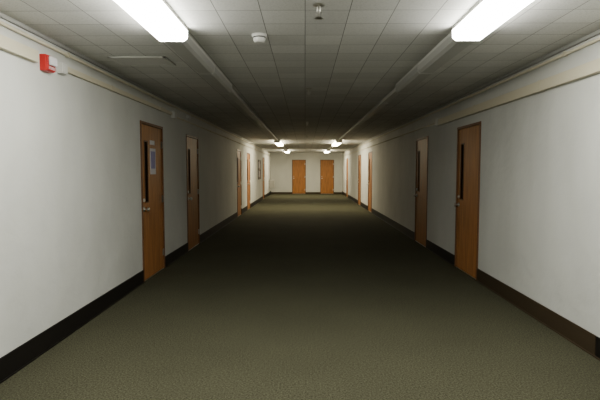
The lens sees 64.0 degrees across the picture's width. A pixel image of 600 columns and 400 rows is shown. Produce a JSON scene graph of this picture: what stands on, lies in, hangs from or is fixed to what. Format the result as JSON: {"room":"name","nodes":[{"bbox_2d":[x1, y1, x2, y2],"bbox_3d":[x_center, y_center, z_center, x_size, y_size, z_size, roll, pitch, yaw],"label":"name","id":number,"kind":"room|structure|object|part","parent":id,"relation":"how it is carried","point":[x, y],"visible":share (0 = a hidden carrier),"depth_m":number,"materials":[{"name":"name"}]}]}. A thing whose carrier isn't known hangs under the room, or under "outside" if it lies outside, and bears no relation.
{"room":"building corridor","nodes":[
{"label":"building corridor","id":0,"kind":"room"},
{"bbox_2d":[0,18,270,357],"bbox_3d":[-2.091,-0.633,13.259,0.200,2.570,33.500,0,4,1],"label":"wall","id":1,"kind":"structure","parent":0,"point":[71,207],"depth_m":4.47,"materials":[{"name":"paint"}]},
{"bbox_2d":[0,34,38,62],"bbox_3d":[-2.104,-0.894,0.117,0.049,0.098,7.300,0,4,1],"label":"cable raceway","id":2,"kind":"object","parent":1,"relation":"attached to","point":[9,45],"visible":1,"depth_m":3.50,"materials":[{"name":"beige plastic"}]},
{"bbox_2d":[39,54,56,72],"bbox_3d":[-2.043,-1.111,3.910,0.090,0.130,0.130,0,4,1],"label":"fire alarm strobe","id":3,"kind":"object","parent":1,"relation":"attached to","point":[48,63],"visible":1,"depth_m":3.86,"materials":[{"name":"red plastic"}]},
{"bbox_3d":[-2.028,-1.111,3.910,0.011,0.120,0.120,0,4,1],"label":"plate","id":4,"kind":"part","parent":3,"relation":"part of","materials":[{"name":"red plastic"}]},
{"bbox_2d":[57,62,67,74],"bbox_3d":[-2.058,-1.137,4.159,0.056,0.090,0.090,0,4,1],"label":"junction box","id":5,"kind":"object","parent":1,"relation":"attached to","point":[62,68],"visible":0.95,"depth_m":4.12,"materials":[{"name":"white plastic"}]},
{"bbox_2d":[68,67,171,114],"bbox_3d":[-2.050,-1.261,5.910,0.034,0.058,3.370,0,4,1],"label":"cable raceway","id":6,"kind":"object","parent":1,"relation":"attached to","point":[71,71],"visible":0.81,"depth_m":5.24,"materials":[{"name":"beige plastic"}]},
{"bbox_2d":[0,191,270,383],"bbox_3d":[-1.980,0.565,13.333,0.022,0.170,33.500,0,4,1],"label":"baseboard","id":7,"kind":"structure","parent":1,"relation":"attached to","point":[26,353],"depth_m":4.45,"materials":[{"name":"black plastic"}]},
{"bbox_2d":[0,21,270,153],"bbox_3d":[-1.975,-1.846,13.182,0.033,0.040,33.480,0,4,1],"label":"conduit","id":8,"kind":"object","parent":1,"relation":"attached to","point":[67,55],"visible":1,"depth_m":4.66,"materials":[{"name":"beige metal"}]},
{"bbox_2d":[0,12,270,152],"bbox_3d":[-1.979,-1.900,13.179,0.025,0.030,33.500,0,4,1],"label":"crown molding","id":9,"kind":"structure","parent":1,"relation":"attached to","point":[2,16],"depth_m":4.58,"materials":[{"name":"white wood"}]},
{"bbox_2d":[142,124,162,279],"bbox_3d":[-2.088,0.015,6.736,0.044,2.071,0.894,0,4,1],"label":"slab","id":10,"kind":"object","parent":1,"relation":"attached to","point":[153,219],"visible":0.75,"depth_m":6.77,"materials":[{"name":"brown wood"}]},
{"bbox_2d":[145,142,146,201],"bbox_3d":[-2.090,-0.378,6.454,0.008,0.810,0.120,0,4,1],"label":"glass","id":11,"kind":"object","parent":10,"relation":"attached to","point":[145,142],"visible":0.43,"depth_m":6.48,"materials":[{"name":"black glass"}]},
{"bbox_2d":[144,140,148,202],"bbox_3d":[-2.074,-0.378,6.454,0.024,0.838,0.148,0,4,1],"label":"bead","id":12,"kind":"object","parent":10,"relation":"attached to","point":[144,140],"visible":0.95,"depth_m":6.50,"materials":[{"name":"brown"}]},
{"bbox_2d":[143,198,149,211],"bbox_3d":[-2.031,0.068,6.356,0.078,0.177,0.066,0,4,1],"label":"handle","id":13,"kind":"object","parent":10,"relation":"attached to","point":[144,208],"visible":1,"depth_m":6.34,"materials":[{"name":"silver metal"}]},
{"bbox_2d":[150,148,155,173],"bbox_3d":[-2.063,-0.541,6.734,0.004,0.360,0.240,0,4,1],"label":"notice sheet","id":14,"kind":"object","parent":10,"relation":"attached to","point":[152,151],"visible":1,"depth_m":6.71,"materials":[{"name":"grey paper"}]},
{"bbox_2d":[140,120,164,281],"bbox_3d":[-2.114,0.000,6.736,0.132,2.120,0.970,0,4,1],"label":"frame","id":15,"kind":"object","parent":1,"relation":"attached to","point":[141,122],"visible":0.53,"depth_m":6.45,"materials":[{"name":"brown wood"}]},
{"bbox_2d":[171,111,176,118],"bbox_3d":[-2.016,-1.361,7.672,0.066,0.110,0.140,0,4,1],"label":"junction box","id":16,"kind":"object","parent":1,"relation":"attached to","point":[174,113],"visible":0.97,"depth_m":7.61,"materials":[{"name":"grey plastic"}]},
{"bbox_2d":[187,137,198,249],"bbox_3d":[-2.063,-0.135,9.131,0.044,2.071,0.894,0,4,1],"label":"slab","id":17,"kind":"object","parent":1,"relation":"attached to","point":[193,235],"visible":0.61,"depth_m":9.19,"materials":[{"name":"brown wood"}]},
{"bbox_2d":[188,148,190,193],"bbox_3d":[-2.049,-0.528,8.849,0.024,0.838,0.148,0,4,1],"label":"bead","id":18,"kind":"object","parent":17,"relation":"attached to","point":[189,180],"visible":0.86,"depth_m":8.89,"materials":[{"name":"brown"}]},
{"bbox_2d":[186,134,199,250],"bbox_3d":[-2.089,-0.150,9.131,0.132,2.120,0.970,0,4,1],"label":"frame","id":19,"kind":"object","parent":1,"relation":"attached to","point":[187,135],"visible":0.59,"depth_m":9.07,"materials":[{"name":"brown"}]},
{"bbox_2d":[177,117,269,155],"bbox_3d":[-1.917,-2.043,18.825,0.031,0.036,22.190,0,4,1],"label":"conduit","id":20,"kind":"object","parent":1,"relation":"attached to","point":[177,117],"visible":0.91,"depth_m":10.76,"materials":[{"name":"beige metal"}]},
{"bbox_2d":[237,151,240,215],"bbox_3d":[-1.996,-0.534,15.519,0.044,2.071,0.894,0,4,1],"label":"slab","id":21,"kind":"object","parent":1,"relation":"attached to","point":[238,152],"visible":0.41,"depth_m":15.65,"materials":[{"name":"brown wood"}]},
{"bbox_2d":[237,150,241,213],"bbox_3d":[-2.022,-0.549,15.518,0.132,2.120,0.970,0,4,1],"label":"frame","id":22,"kind":"object","parent":1,"relation":"attached to","point":[237,150],"visible":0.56,"depth_m":15.09,"materials":[{"name":"brown"}]},
{"bbox_2d":[258,160,260,179],"bbox_3d":[-1.881,-1.412,22.276,0.030,0.900,1.200,0,4,1],"label":"notice board","id":23,"kind":"object","parent":1,"relation":"attached to","point":[259,161],"visible":1,"depth_m":22.29,"materials":[{"name":"beige paper"}]},
{"bbox_3d":[-1.889,-1.412,22.276,0.015,0.820,1.120,0,4,1],"label":"cork panel","id":24,"kind":"part","parent":23,"relation":"part of","materials":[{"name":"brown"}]},
{"bbox_2d":[269,180,274,187],"bbox_3d":[-1.660,-0.989,28.212,0.350,0.515,0.400,0,4,1],"label":"fountain","id":25,"kind":"object","parent":1,"relation":"attached to","point":[271,182],"visible":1,"depth_m":28.02,"materials":[{"name":"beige metal"}]},
{"bbox_2d":[0,194,599,399],"bbox_3d":[0.229,0.701,13.318,4.840,0.100,33.900,0,4,1],"label":"floor","id":26,"kind":"structure","parent":0,"point":[298,296],"depth_m":4.33,"materials":[{"name":"green carpet"}]},
{"bbox_2d":[0,0,599,151],"bbox_3d":[0.229,-1.964,13.152,4.840,0.100,33.900,0,4,1],"label":"ceiling","id":27,"kind":"structure","parent":0,"point":[351,58],"depth_m":4.31,"materials":[{"name":"tile"}]},
{"bbox_2d":[107,56,175,65],"bbox_3d":[-1.569,-1.385,4.790,0.560,0.012,0.360,0,4,1],"label":"ceiling vent","id":28,"kind":"object","parent":27,"relation":"in","point":[122,60],"visible":1,"depth_m":4.75,"materials":[{"name":"grey metal"}]},
{"bbox_2d":[114,0,187,41],"bbox_3d":[-0.993,-1.199,2.566,0.242,0.106,2.250,0,4,1],"label":"fluorescent ceiling light","id":29,"kind":"object","parent":27,"relation":"attached to","point":[156,16],"visible":1,"depth_m":3.19,"materials":[{"name":"white plastic"}]},
{"bbox_2d":[165,33,213,73],"bbox_3d":[-0.974,-1.309,4.317,0.182,0.106,1.200,0,4,1],"label":"fluorescent ceiling light","id":30,"kind":"object","parent":27,"relation":"attached to","point":[189,50],"visible":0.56,"depth_m":4.21,"materials":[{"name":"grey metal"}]},
{"bbox_2d":[200,64,231,92],"bbox_3d":[-0.961,-1.385,5.535,0.182,0.106,1.200,0,4,1],"label":"fluorescent ceiling light","id":31,"kind":"object","parent":27,"relation":"attached to","point":[217,79],"visible":0.78,"depth_m":5.42,"materials":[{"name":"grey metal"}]},
{"bbox_2d":[227,88,286,149],"bbox_3d":[-0.891,-1.827,12.210,0.116,0.055,26.580,0,4,1],"label":"channel","id":32,"kind":"object","parent":27,"relation":"attached to","point":[233,94],"visible":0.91,"depth_m":8.70,"materials":[{"name":"grey metal"}]},
{"bbox_2d":[252,33,266,42],"bbox_3d":[-0.329,-1.304,3.880,0.124,0.062,0.124,0,4,1],"label":"smoke detector","id":33,"kind":"object","parent":27,"relation":"attached to","point":[257,37],"visible":1,"depth_m":3.84,"materials":[{"name":"white plastic"}]},
{"bbox_2d":[274,140,282,145],"bbox_3d":[-0.823,-2.208,18.708,0.242,0.106,2.400,0,4,1],"label":"fluorescent ceiling light","id":34,"kind":"object","parent":27,"relation":"attached to","point":[279,142],"visible":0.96,"depth_m":17.87,"materials":[{"name":"white plastic"}]},
{"bbox_2d":[313,3,324,19],"bbox_3d":[0.124,-1.246,3.177,0.080,0.088,0.080,0,4,1],"label":"sprinkler","id":35,"kind":"object","parent":27,"relation":"attached to","point":[318,6],"visible":1,"depth_m":3.17,"materials":[{"name":"silver metal"}]},
{"bbox_3d":[0.124,-1.227,3.179,0.056,0.048,0.056,0,4,1],"label":"frame and deflector","id":36,"kind":"part","parent":35,"relation":"part of","materials":[{"name":"silver metal"}]},
{"bbox_2d":[332,140,341,145],"bbox_3d":[1.437,-2.206,18.685,0.242,0.106,2.400,0,4,1],"label":"fluorescent ceiling light","id":37,"kind":"object","parent":27,"relation":"attached to","point":[336,142],"visible":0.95,"depth_m":17.87,"materials":[{"name":"white plastic"}]},
{"bbox_2d":[327,88,399,149],"bbox_3d":[1.369,-1.826,12.186,0.116,0.055,26.580,0,4,1],"label":"channel","id":38,"kind":"object","parent":27,"relation":"attached to","point":[393,93],"visible":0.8,"depth_m":8.55,"materials":[{"name":"grey metal"}]},
{"bbox_2d":[395,64,431,92],"bbox_3d":[1.299,-1.383,5.511,0.182,0.106,1.200,0,4,1],"label":"fluorescent ceiling light","id":39,"kind":"object","parent":27,"relation":"attached to","point":[413,77],"visible":0.8,"depth_m":5.41,"materials":[{"name":"grey metal"}]},
{"bbox_2d":[418,31,474,72],"bbox_3d":[1.286,-1.307,4.294,0.182,0.106,1.200,0,4,1],"label":"fluorescent ceiling light","id":40,"kind":"object","parent":27,"relation":"attached to","point":[448,48],"visible":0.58,"depth_m":4.17,"materials":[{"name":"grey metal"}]},
{"bbox_2d":[452,0,533,40],"bbox_3d":[1.267,-1.198,2.542,0.242,0.106,2.250,0,4,1],"label":"fluorescent ceiling light","id":41,"kind":"object","parent":27,"relation":"attached to","point":[485,16],"visible":1,"depth_m":3.17,"materials":[{"name":"white plastic"}]},
{"bbox_2d":[271,152,341,191],"bbox_3d":[0.405,-1.682,30.051,4.440,2.570,0.200,0,4,1],"label":"wall","id":42,"kind":"structure","parent":0,"point":[281,162],"depth_m":29.94,"materials":[{"name":"paint"}]},
{"bbox_2d":[293,160,304,193],"bbox_3d":[-0.066,-1.439,29.999,0.784,2.071,0.044,0,4,1],"label":"slab","id":43,"kind":"object","parent":42,"relation":"attached to","point":[298,165],"visible":1,"depth_m":29.98,"materials":[{"name":"brown wood"}]},
{"bbox_2d":[292,160,305,193],"bbox_3d":[-0.065,-1.455,30.024,0.860,2.120,0.132,0,4,1],"label":"frame","id":44,"kind":"object","parent":42,"relation":"attached to","point":[292,160],"visible":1,"depth_m":29.96,"materials":[{"name":"brown"}]},
{"bbox_2d":[271,192,341,193],"bbox_3d":[0.404,-0.443,30.022,4.440,0.100,0.012,0,4,1],"label":"baseboard","id":45,"kind":"structure","parent":42,"relation":"attached to","point":[271,192],"depth_m":30.02,"materials":[{"name":"brown plastic"}]},
{"bbox_2d":[321,160,332,193],"bbox_3d":[1.694,-1.438,29.981,0.784,2.071,0.044,0,4,1],"label":"slab","id":46,"kind":"object","parent":42,"relation":"attached to","point":[326,165],"visible":1,"depth_m":29.96,"materials":[{"name":"brown wood"}]},
{"bbox_2d":[320,160,333,193],"bbox_3d":[1.695,-1.454,30.006,0.860,2.120,0.132,0,4,1],"label":"frame","id":47,"kind":"object","parent":42,"relation":"attached to","point":[320,160],"visible":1,"depth_m":29.95,"materials":[{"name":"brown"}]},
{"bbox_2d":[342,35,599,336],"bbox_3d":[2.549,-0.630,13.210,0.200,2.570,33.500,0,4,1],"label":"wall","id":48,"kind":"structure","parent":0,"point":[539,205],"depth_m":5.01,"materials":[{"name":"paint"}]},
{"bbox_2d":[346,158,347,195],"bbox_3d":[2.639,-1.219,26.249,0.132,2.120,0.970,0,4,1],"label":"frame","id":49,"kind":"object","parent":48,"relation":"attached to","point":[346,158],"visible":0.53,"depth_m":26.69,"materials":[{"name":"brown metal"}]},
{"bbox_2d":[347,159,347,196],"bbox_3d":[2.613,-1.205,26.250,0.044,2.071,0.894,0,4,1],"label":"slab","id":50,"kind":"object","parent":49,"relation":"in","point":[347,159],"visible":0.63,"depth_m":26.18,"materials":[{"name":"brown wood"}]},
{"bbox_2d":[358,156,360,204],"bbox_3d":[2.551,-0.834,20.312,0.044,2.071,0.894,0,4,1],"label":"slab","id":51,"kind":"object","parent":48,"relation":"attached to","point":[359,156],"visible":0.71,"depth_m":20.41,"materials":[{"name":"brown wood"}]},
{"bbox_2d":[358,155,360,201],"bbox_3d":[2.577,-0.848,20.311,0.132,2.120,0.970,0,4,1],"label":"frame","id":52,"kind":"object","parent":48,"relation":"attached to","point":[358,155],"visible":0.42,"depth_m":20.72,"materials":[{"name":"brown metal"}]},
{"bbox_2d":[368,153,371,211],"bbox_3d":[2.516,-0.628,17.018,0.044,2.071,0.894,0,4,1],"label":"slab","id":53,"kind":"object","parent":48,"relation":"attached to","point":[370,154],"visible":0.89,"depth_m":16.98,"materials":[{"name":"brown wood"}]},
{"bbox_2d":[368,151,371,208],"bbox_3d":[2.542,-0.642,17.017,0.132,2.120,0.970,0,4,1],"label":"frame","id":54,"kind":"object","parent":48,"relation":"attached to","point":[371,151],"visible":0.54,"depth_m":17.44,"materials":[{"name":"brown"}]},
{"bbox_2d":[342,123,434,156],"bbox_3d":[2.495,-2.014,19.081,0.031,0.036,21.590,0,4,1],"label":"conduit","id":55,"kind":"object","parent":48,"relation":"attached to","point":[433,123],"visible":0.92,"depth_m":11.37,"materials":[{"name":"beige metal"}]},
{"bbox_2d":[414,136,427,240],"bbox_3d":[2.464,-0.175,9.532,0.132,2.120,0.970,0,4,1],"label":"frame","id":56,"kind":"object","parent":48,"relation":"attached to","point":[425,137],"visible":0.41,"depth_m":9.77,"materials":[{"name":"brown wood"}]},
{"bbox_2d":[416,138,426,246],"bbox_3d":[2.438,-0.160,9.534,0.044,2.071,0.894,0,4,1],"label":"slab","id":57,"kind":"object","parent":48,"relation":"attached to","point":[421,144],"visible":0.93,"depth_m":9.54,"materials":[{"name":"brown wood"}]},
{"bbox_2d":[417,150,419,191],"bbox_3d":[2.425,-0.585,9.765,0.024,0.838,0.148,0,4,1],"label":"bead","id":58,"kind":"object","parent":57,"relation":"attached to","point":[419,150],"visible":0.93,"depth_m":9.74,"materials":[{"name":"brown"}]},
{"bbox_2d":[454,121,480,279],"bbox_3d":[2.436,-0.006,6.838,0.132,2.120,0.970,0,4,1],"label":"frame","id":59,"kind":"object","parent":48,"relation":"attached to","point":[479,122],"visible":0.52,"depth_m":6.67,"materials":[{"name":"brown"}]},
{"bbox_2d":[456,125,479,277],"bbox_3d":[2.410,0.008,6.839,0.044,2.071,0.894,0,4,1],"label":"slab","id":60,"kind":"object","parent":48,"relation":"attached to","point":[467,211],"visible":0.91,"depth_m":6.80,"materials":[{"name":"brown wood"}]},
{"bbox_2d":[460,143,464,199],"bbox_3d":[2.396,-0.417,7.070,0.024,0.838,0.148,0,4,1],"label":"bead","id":61,"kind":"object","parent":60,"relation":"attached to","point":[461,143],"visible":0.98,"depth_m":7.12,"materials":[{"name":"brown"}]},
{"bbox_2d":[462,144,463,198],"bbox_3d":[2.412,-0.417,7.070,0.008,0.810,0.120,0,4,1],"label":"glass","id":62,"kind":"object","parent":60,"relation":"attached to","point":[463,144],"visible":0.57,"depth_m":7.11,"materials":[{"name":"black glass"}]},
{"bbox_2d":[342,191,599,360],"bbox_3d":[2.438,0.568,13.286,0.022,0.170,33.500,0,4,1],"label":"baseboard","id":63,"kind":"structure","parent":48,"relation":"attached to","point":[577,335],"depth_m":4.96,"materials":[{"name":"black plastic"}]},
{"bbox_2d":[342,37,599,153],"bbox_3d":[2.432,-1.843,13.136,0.033,0.040,33.480,0,4,1],"label":"conduit","id":64,"kind":"object","parent":48,"relation":"attached to","point":[565,53],"visible":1,"depth_m":5.22,"materials":[{"name":"beige metal"}]},
{"bbox_2d":[342,29,599,152],"bbox_3d":[2.436,-1.898,13.132,0.025,0.030,33.500,0,4,1],"label":"molding","id":65,"kind":"structure","parent":48,"relation":"attached to","point":[596,33],"depth_m":5.23,"materials":[{"name":"white wood"}]},
{"bbox_2d":[438,58,599,124],"bbox_3d":[2.308,-0.955,2.301,0.054,0.108,11.760,0,4,1],"label":"conduit","id":66,"kind":"object","parent":48,"relation":"attached to","point":[590,68],"visible":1,"depth_m":4.75,"materials":[{"name":"beige plastic"}]},
{"bbox_3d":[-1.994,-0.711,18.113,0.132,2.120,0.970,0,4,1],"label":"frame","id":67,"kind":"object","parent":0,"visible":0},
{"bbox_2d":[247,154,249,208],"bbox_3d":[-1.968,-0.696,18.113,0.044,2.071,0.894,0,4,1],"label":"slab","id":68,"kind":"object","parent":67,"relation":"attached to","point":[248,155],"visible":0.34,"depth_m":18.14,"materials":[{"name":"brown wood"}]},
{"bbox_3d":[-1.926,-1.116,24.600,0.132,2.120,0.970,0,4,1],"label":"frame","id":69,"kind":"object","parent":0,"visible":0},
{"bbox_2d":[263,158,263,198],"bbox_3d":[-1.900,-1.102,24.600,0.044,2.071,0.894,0,4,1],"label":"slab","id":70,"kind":"object","parent":69,"relation":"in","point":[263,158],"visible":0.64,"depth_m":24.69,"materials":[{"name":"brown wood"}]}
]}

